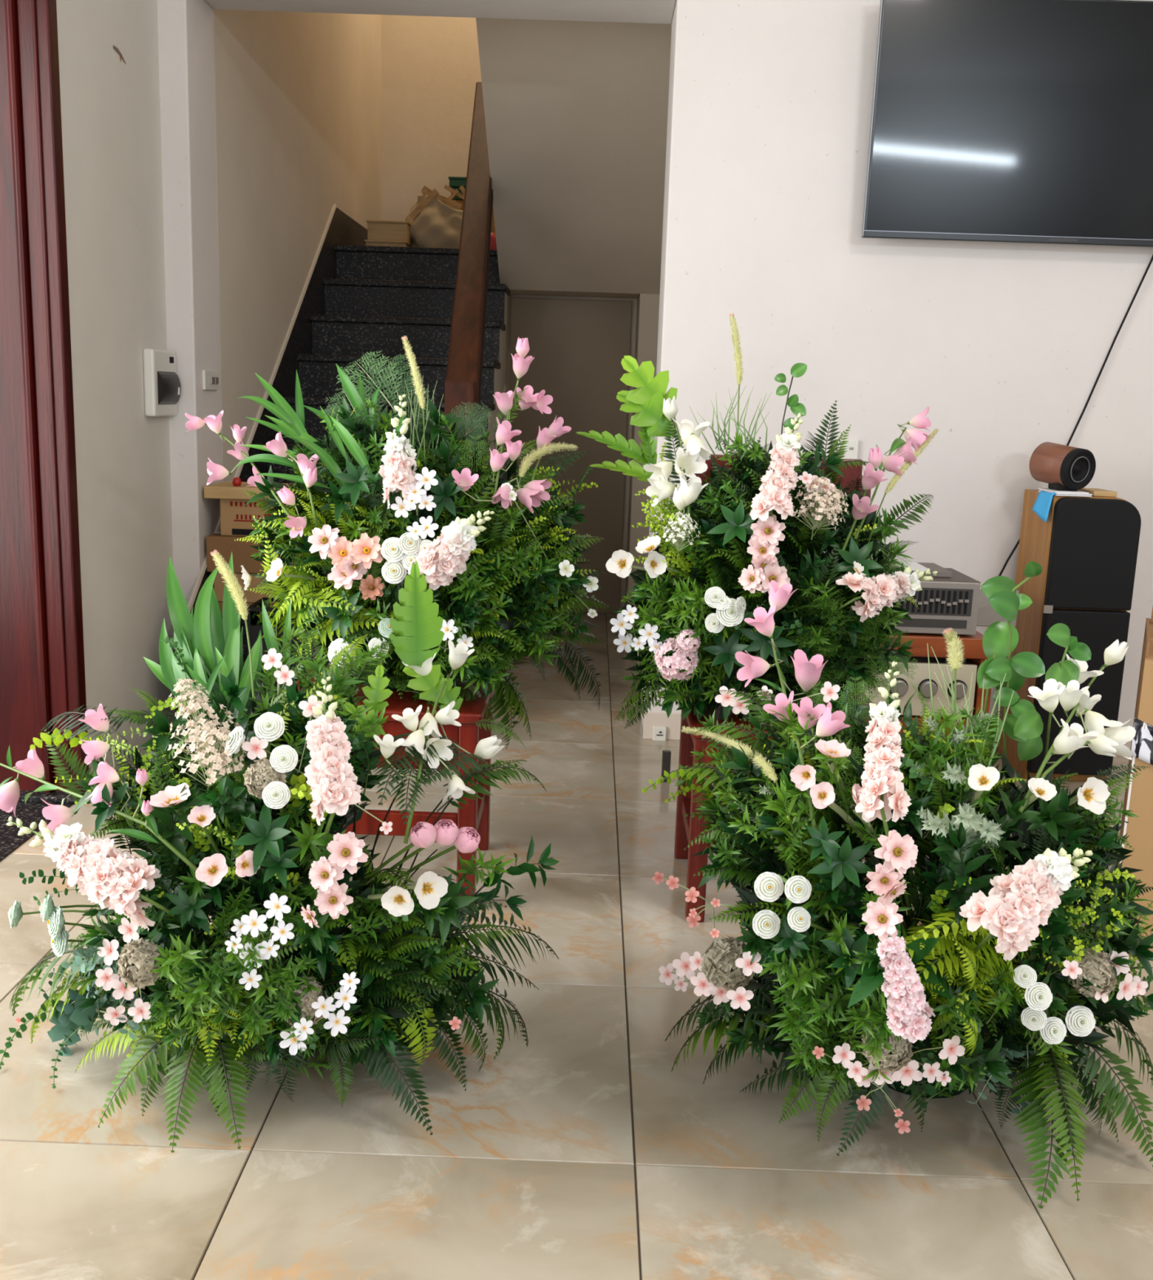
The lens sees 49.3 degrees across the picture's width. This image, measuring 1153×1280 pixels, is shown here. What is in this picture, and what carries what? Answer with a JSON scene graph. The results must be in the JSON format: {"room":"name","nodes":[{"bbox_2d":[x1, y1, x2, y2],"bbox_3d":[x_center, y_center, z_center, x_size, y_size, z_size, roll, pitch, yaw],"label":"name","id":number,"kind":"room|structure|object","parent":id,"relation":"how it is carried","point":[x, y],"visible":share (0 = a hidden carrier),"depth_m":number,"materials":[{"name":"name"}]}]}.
{"room":"living room","nodes":[
{"label":"living room","id":0,"kind":"room"},
{"bbox_2d":[56,0,175,774],"bbox_3d":[-1.522,-0.618,0.547,0.257,3.250,7.267,2,11,0],"label":"wall","id":1,"kind":"structure","parent":0,"point":[109,86],"depth_m":3.75,"materials":[{"name":"paint"}]},
{"bbox_2d":[0,800,74,861],"bbox_3d":[-2.029,0.824,1.603,1.179,0.024,3.975,2,11,0],"label":"threshold","id":2,"kind":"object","parent":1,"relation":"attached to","point":[28,812],"depth_m":3.37,"materials":[{"name":"black stone"}]},
{"bbox_2d":[0,0,88,803],"bbox_3d":[-1.798,-0.915,3.319,0.893,2.746,0.115,2,11,0],"label":"door","id":3,"kind":"structure","parent":1,"relation":"in","point":[42,663],"depth_m":3.37,"materials":[{"name":"red wood"}]},
{"bbox_2d":[142,348,181,416],"bbox_3d":[-1.339,-0.833,4.078,0.056,0.210,0.222,2,11,0],"label":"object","id":4,"kind":"object","parent":1,"relation":"attached to","point":[162,387],"visible":1,"depth_m":4.01,"materials":[{"name":"white plastic"}]},
{"bbox_2d":[213,8,382,481],"bbox_3d":[-1.299,-2.647,5.890,0.200,5.200,3.403,2,11,0],"label":"wall","id":5,"kind":"structure","parent":0,"point":[298,95],"depth_m":5.19,"materials":[{"name":"paint"}]},
{"bbox_2d":[381,14,637,536],"bbox_3d":[-0.158,-2.952,7.650,2.434,5.200,0.200,2,11,0],"label":"wall","id":6,"kind":"structure","parent":0,"point":[431,68],"depth_m":7.51,"materials":[{"name":"paint"}]},
{"bbox_2d":[475,17,671,294],"bbox_3d":[0.181,-2.187,5.237,1.108,1.289,1.880,2,11,0],"label":"stair underside","id":7,"kind":"structure","parent":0,"point":[576,112],"depth_m":5.31,"materials":[{"name":"paint"}]},
{"bbox_2d":[0,595,1152,1279],"bbox_3d":[0.592,0.761,2.468,7.600,0.050,11.830,2,11,0],"label":"floor","id":8,"kind":"structure","parent":0,"point":[578,1152],"depth_m":2.01,"materials":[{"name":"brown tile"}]},
{"bbox_2d":[0,550,559,1152],"bbox_3d":[-0.517,0.304,2.144,0.792,0.938,0.911,-9,15,-44],"label":"flower arrangement","id":9,"kind":"object","parent":8,"relation":"on","point":[246,812],"visible":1,"depth_m":1.92,"materials":[{"name":"green plant"}]},
{"bbox_2d":[295,665,492,909],"bbox_3d":[-0.453,0.344,3.061,0.475,0.470,0.445,2,11,0],"label":"wooden chair","id":10,"kind":"object","parent":8,"relation":"on","point":[476,815],"visible":0.25,"depth_m":2.87,"materials":[{"name":"red wood"}]},
{"bbox_2d":[185,335,612,748],"bbox_3d":[-0.428,-0.217,2.933,0.995,0.976,0.687,6,12,20],"label":"flower arrangement","id":11,"kind":"object","parent":10,"relation":"on","point":[496,584],"visible":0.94,"depth_m":2.73,"materials":[{"name":"green plant"}]},
{"bbox_2d":[173,82,639,746],"bbox_3d":[-0.268,-1.326,5.831,1.954,2.698,3.995,2,11,0],"label":"staircase","id":12,"kind":"structure","parent":8,"relation":"on","point":[357,299],"depth_m":5.80,"materials":[{"name":"black stone"}]},
{"bbox_2d":[217,601,297,616],"bbox_3d":[-1.148,-0.128,4.505,0.281,0.048,0.240,2,11,0],"label":"carton","id":13,"kind":"object","parent":12,"relation":"on","point":[220,603],"visible":0.02,"depth_m":4.39,"materials":[{"name":"brown cardboard"}]},
{"bbox_2d":[213,572,275,603],"bbox_3d":[-1.115,-0.202,4.495,0.301,0.105,0.230,2,11,0],"label":"carton","id":14,"kind":"object","parent":13,"relation":"on","point":[219,586],"visible":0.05,"depth_m":4.38,"materials":[{"name":"brown cardboard"}]},
{"bbox_2d":[206,531,302,574],"bbox_3d":[-1.107,-0.314,4.468,0.351,0.126,0.240,2,11,0],"label":"carton","id":15,"kind":"object","parent":14,"relation":"on","point":[242,551],"visible":0.36,"depth_m":4.35,"materials":[{"name":"brown cardboard"}]},
{"bbox_2d":[220,498,284,537],"bbox_3d":[-1.095,-0.442,4.453,0.276,0.131,0.221,2,11,0],"label":"carton","id":16,"kind":"object","parent":15,"relation":"on","point":[236,517],"visible":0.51,"depth_m":4.34,"materials":[{"name":"brown cardboard"}]},
{"bbox_2d":[204,477,297,500],"bbox_3d":[-1.089,-0.538,4.424,0.369,0.071,0.260,2,11,0],"label":"plank","id":17,"kind":"object","parent":16,"relation":"on","point":[224,490],"depth_m":4.30,"materials":[{"name":"brown wood"}]},
{"bbox_2d":[246,596,365,688],"bbox_3d":[-0.910,0.000,4.235,0.370,0.290,0.229,2,11,0],"label":"plastic crate","id":18,"kind":"object","parent":12,"relation":"on","point":[255,624],"visible":0.14,"depth_m":4.14,"materials":[{"name":"black"}]},
{"bbox_2d":[364,240,412,247],"bbox_3d":[-1.013,-2.110,6.806,0.228,0.074,0.254,2,11,0],"label":"wooden box","id":19,"kind":"object","parent":12,"relation":"on","point":[368,242],"visible":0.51,"depth_m":6.68,"materials":[{"name":"brown wood"}]},
{"bbox_2d":[366,219,413,244],"bbox_3d":[-1.004,-2.198,6.799,0.225,0.100,0.254,2,11,0],"label":"wooden box","id":20,"kind":"object","parent":19,"relation":"on","point":[390,230],"visible":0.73,"depth_m":6.68,"materials":[{"name":"brown wood"}]},
{"bbox_2d":[405,194,462,248],"bbox_3d":[-0.677,-2.255,6.881,0.510,0.350,0.373,2,11,0],"label":"woven sack","id":21,"kind":"object","parent":12,"relation":"on","point":[437,225],"visible":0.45,"depth_m":6.74,"materials":[{"name":"beige fabric"}]},
{"bbox_2d":[408,188,439,220],"bbox_3d":[-0.821,-2.342,6.759,0.160,0.165,0.012,2,11,0],"label":"wood offcut","id":22,"kind":"object","parent":21,"relation":"in","point":[434,193],"visible":1,"depth_m":6.75,"materials":[{"name":"brown wood"}]},
{"bbox_2d":[421,188,429,196],"bbox_3d":[-0.769,-2.346,6.777,0.142,0.168,0.012,2,11,0],"label":"wood offcut","id":23,"kind":"object","parent":21,"relation":"in","point":[424,192],"visible":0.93,"depth_m":6.76,"materials":[{"name":"brown wood"}]},
{"bbox_2d":[422,185,458,209],"bbox_3d":[-0.734,-2.375,6.790,0.206,0.145,0.012,2,11,0],"label":"wood offcut","id":24,"kind":"object","parent":21,"relation":"in","point":[443,201],"visible":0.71,"depth_m":6.78,"materials":[{"name":"brown wood"}]},
{"bbox_2d":[437,194,462,209],"bbox_3d":[-0.710,-2.379,6.809,0.184,0.093,0.012,2,11,0],"label":"wood offcut","id":25,"kind":"object","parent":21,"relation":"in","point":[457,205],"visible":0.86,"depth_m":6.80,"materials":[{"name":"brown wood"}]},
{"bbox_2d":[448,189,458,199],"bbox_3d":[-0.715,-2.369,6.830,0.152,0.157,0.012,2,11,0],"label":"wood offcut","id":26,"kind":"object","parent":21,"relation":"in","point":[455,193],"visible":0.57,"depth_m":6.82,"materials":[{"name":"brown wood"}]},
{"bbox_2d":[444,184,464,199],"bbox_3d":[-0.629,-2.421,6.857,0.189,0.112,0.012,2,11,0],"label":"wood offcut","id":27,"kind":"object","parent":21,"relation":"in","point":[447,188],"visible":0.64,"depth_m":6.85,"materials":[{"name":"brown wood"}]},
{"bbox_2d":[459,185,465,195],"bbox_3d":[-0.585,-2.405,6.899,0.118,0.168,0.012,2,11,0],"label":"wood offcut","id":28,"kind":"object","parent":21,"relation":"in","point":[462,188],"visible":0.36,"depth_m":6.88,"materials":[{"name":"brown wood"}]},
{"bbox_2d":[455,200,495,235],"bbox_3d":[-0.585,-2.331,7.262,0.234,0.360,0.270,2,11,0],"label":"carton","id":29,"kind":"object","parent":12,"relation":"on","point":[493,228],"visible":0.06,"depth_m":7.11,"materials":[{"name":"brown cardboard"}]},
{"bbox_2d":[451,188,463,200],"bbox_3d":[-0.584,-2.534,7.207,0.252,0.059,0.270,2,11,0],"label":"box","id":30,"kind":"object","parent":29,"relation":"on","point":[456,197],"visible":0.13,"depth_m":7.08,"materials":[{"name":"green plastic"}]},
{"bbox_2d":[448,176,466,188],"bbox_3d":[-0.588,-2.597,7.195,0.263,0.052,0.270,2,11,0],"label":"box","id":31,"kind":"object","parent":30,"relation":"on","point":[455,182],"visible":0.3,"depth_m":7.07,"materials":[{"name":"green plastic"}]},
{"bbox_2d":[490,232,497,249],"bbox_3d":[-0.446,-2.042,6.476,0.080,0.104,0.078,2,11,0],"label":"bag","id":32,"kind":"object","parent":12,"relation":"on","point":[493,238],"visible":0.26,"depth_m":6.45,"materials":[{"name":"red plastic"}]},
{"bbox_2d":[661,750,671,782],"bbox_3d":[0.279,0.393,3.912,0.026,0.098,0.020,2,11,0],"label":"block","id":33,"kind":"object","parent":8,"relation":"on","point":[666,758],"visible":0.72,"depth_m":3.90,"materials":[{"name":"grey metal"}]},
{"bbox_2d":[674,453,900,921],"bbox_3d":[0.495,0.099,2.995,0.468,1.040,0.475,2,11,0],"label":"wooden chair","id":34,"kind":"object","parent":8,"relation":"on","point":[687,828],"visible":0.16,"depth_m":2.89,"materials":[{"name":"red wood"}]},
{"bbox_2d":[577,313,938,728],"bbox_3d":[0.405,-0.238,2.854,0.839,0.990,0.672,2,11,0],"label":"flower arrangement","id":35,"kind":"object","parent":34,"relation":"on","point":[722,551],"visible":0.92,"depth_m":2.69,"materials":[{"name":"green plant"}]},
{"bbox_2d":[642,560,1152,1208],"bbox_3d":[0.596,0.337,2.097,0.770,0.964,0.932,12,15,41],"label":"flower arrangement","id":36,"kind":"object","parent":8,"relation":"on","point":[842,950],"visible":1,"depth_m":1.87,"materials":[{"name":"green plant"}]},
{"bbox_2d":[880,631,991,746],"bbox_3d":[0.972,0.203,3.918,0.506,0.514,0.400,2,11,0],"label":"rack","id":37,"kind":"object","parent":8,"relation":"on","point":[974,651],"visible":0.04,"depth_m":3.68,"materials":[{"name":"orange wood"}]},
{"bbox_2d":[861,655,977,717],"bbox_3d":[0.999,0.124,3.847,0.360,0.165,0.308,2,11,0],"label":"amplifier","id":38,"kind":"object","parent":37,"relation":"on","point":[964,675],"visible":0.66,"depth_m":3.71,"materials":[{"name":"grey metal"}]},
{"bbox_2d":[880,631,987,658],"bbox_3d":[0.970,-0.019,3.875,0.486,0.060,0.400,2,11,0],"label":"shelf","id":39,"kind":"object","parent":37,"relation":"attached to","point":[974,649],"depth_m":3.68,"materials":[{"name":"orange wood"}]},
{"bbox_2d":[898,715,971,737],"bbox_3d":[0.962,0.222,3.922,0.486,0.060,0.400,2,11,0],"label":"shelf","id":40,"kind":"object","parent":37,"relation":"attached to","point":[919,717],"depth_m":3.72,"materials":[{"name":"orange wood"}]},
{"bbox_2d":[891,568,981,635],"bbox_3d":[0.962,-0.123,3.819,0.436,0.163,0.329,2,11,0],"label":"equalizer","id":41,"kind":"object","parent":37,"relation":"on","point":[944,603],"visible":0.41,"depth_m":3.67,"materials":[{"name":"grey metal"}]},
{"bbox_2d":[885,562,952,577],"bbox_3d":[1.038,-0.216,3.835,0.160,0.018,0.200,2,11,0],"label":"booklet","id":42,"kind":"object","parent":41,"relation":"on","point":[942,572],"visible":0.47,"depth_m":3.76,"materials":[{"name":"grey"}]},
{"bbox_2d":[896,561,930,571],"bbox_3d":[1.013,-0.223,3.801,0.070,0.006,0.165,2,11,0],"label":"paper sheet","id":43,"kind":"object","parent":42,"relation":"on","point":[914,566],"visible":0.5,"depth_m":3.78,"materials":[{"name":"white paper"}]},
{"bbox_2d":[977,588,1019,626],"bbox_3d":[1.284,-0.115,3.963,0.150,0.114,0.200,2,11,0],"label":"console","id":44,"kind":"object","parent":37,"relation":"on","point":[988,615],"visible":0.3,"depth_m":3.87,"materials":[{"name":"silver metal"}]},
{"bbox_2d":[998,488,1141,781],"bbox_3d":[1.598,-0.017,4.102,0.274,0.916,0.308,2,11,0],"label":"tower speaker","id":45,"kind":"object","parent":8,"relation":"on","point":[1086,549],"visible":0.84,"depth_m":3.94},
{"bbox_2d":[1032,490,1062,522],"bbox_3d":[1.484,-0.420,3.953,0.063,0.090,0.125,2,11,0],"label":"cloth","id":46,"kind":"object","parent":45,"relation":"hanging from","point":[1042,507],"visible":0.91,"depth_m":3.94,"materials":[{"name":"blue fabric"}]},
{"bbox_2d":[1038,488,1093,497],"bbox_3d":[1.541,-0.465,3.962,0.113,0.012,0.162,2,11,0],"label":"paper pad","id":47,"kind":"object","parent":45,"relation":"on","point":[1064,493],"visible":0.91,"depth_m":3.89,"materials":[{"name":"white paper"}]},
{"bbox_2d":[1029,441,1096,491],"bbox_3d":[1.535,-0.549,3.973,0.128,0.146,0.172,-4,12,-27],"label":"speaker","id":48,"kind":"object","parent":47,"relation":"on","point":[1064,468],"visible":1,"depth_m":3.93},
{"bbox_2d":[1026,608,1130,775],"bbox_3d":[1.596,0.168,4.000,0.264,0.532,0.031,2,11,0],"label":"grille","id":49,"kind":"object","parent":45,"relation":"attached to","point":[1099,628],"depth_m":3.97,"materials":[{"name":"black fabric"}]},
{"bbox_2d":[1044,497,1141,610],"bbox_3d":[1.611,-0.267,3.915,0.264,0.344,0.031,2,11,0],"label":"grille","id":50,"kind":"object","parent":45,"relation":"attached to","point":[1092,545],"depth_m":3.90,"materials":[{"name":"black fabric"}]},
{"bbox_2d":[1078,488,1117,497],"bbox_3d":[1.649,-0.468,3.986,0.073,0.016,0.150,2,11,0],"label":"wood block","id":51,"kind":"object","parent":45,"relation":"on","point":[1095,491],"visible":0.76,"depth_m":3.92,"materials":[{"name":"brown wood"}]},
{"bbox_2d":[1118,607,1152,958],"bbox_3d":[1.459,0.298,2.792,0.426,0.792,0.389,7,12,24],"label":"cardboard box","id":52,"kind":"object","parent":8,"relation":"on","point":[1139,797],"visible":0.75,"depth_m":2.71,"materials":[{"name":"brown cardboard"}]},
{"bbox_2d":[498,289,659,624],"bbox_3d":[0.149,-1.006,6.654,1.110,1.784,0.450,2,11,0],"label":"door frame","id":53,"kind":"structure","parent":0,"point":[646,308],"depth_m":6.50,"materials":[{"name":"paint"}]},
{"bbox_2d":[508,297,631,613],"bbox_3d":[-0.066,-0.976,6.775,0.661,1.664,0.030,2,11,0],"label":"door","id":54,"kind":"structure","parent":53,"relation":"in","point":[578,348],"depth_m":6.70,"materials":[{"name":"beige paint"}]},
{"bbox_2d":[157,0,1152,727],"bbox_3d":[1.388,-1.240,4.239,5.975,3.250,0.300,2,11,0],"label":"wall","id":55,"kind":"structure","parent":0,"point":[1006,346],"depth_m":4.13,"materials":[{"name":"white paint"}]},
{"bbox_2d":[202,370,218,390],"bbox_3d":[-1.264,-0.897,4.346,0.015,0.066,0.153,2,11,0],"label":"light switch","id":56,"kind":"object","parent":55,"relation":"attached to","point":[210,378],"visible":1,"depth_m":4.33,"materials":[{"name":"white plastic"}]},
{"bbox_2d":[653,726,666,740],"bbox_3d":[0.290,0.331,4.388,0.046,0.057,0.014,2,11,0],"label":"wall socket","id":57,"kind":"object","parent":55,"relation":"attached to","point":[660,733],"visible":1,"depth_m":4.38,"materials":[{"name":"white plastic"}]},
{"bbox_2d":[832,439,859,459],"bbox_3d":[0.899,-0.635,4.204,0.086,0.068,0.014,2,11,0],"label":"wall socket","id":58,"kind":"object","parent":55,"relation":"attached to","point":[853,448],"visible":0.53,"depth_m":4.20,"materials":[{"name":"white plastic"}]},
{"bbox_2d":[643,711,1131,755],"bbox_3d":[2.227,0.369,4.382,3.987,0.095,0.012,2,11,0],"label":"baseboard","id":59,"kind":"structure","parent":55,"relation":"attached to","point":[673,723],"depth_m":4.39,"materials":[{"name":"beige"}]},
{"bbox_2d":[862,0,1152,247],"bbox_3d":[1.538,-1.612,3.948,1.234,0.712,0.123,2,11,0],"label":"television","id":60,"kind":"object","parent":55,"relation":"attached to","point":[993,121],"visible":1,"depth_m":3.90,"materials":[{"name":"black"}]},
{"bbox_2d":[999,254,1152,576],"bbox_3d":[1.640,-0.710,4.166,0.447,1.192,0.025,1,11,-3],"label":"cable","id":61,"kind":"object","parent":60,"relation":"hanging from","point":[1152,259],"visible":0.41,"depth_m":4.14,"materials":[{"name":"black plastic"}]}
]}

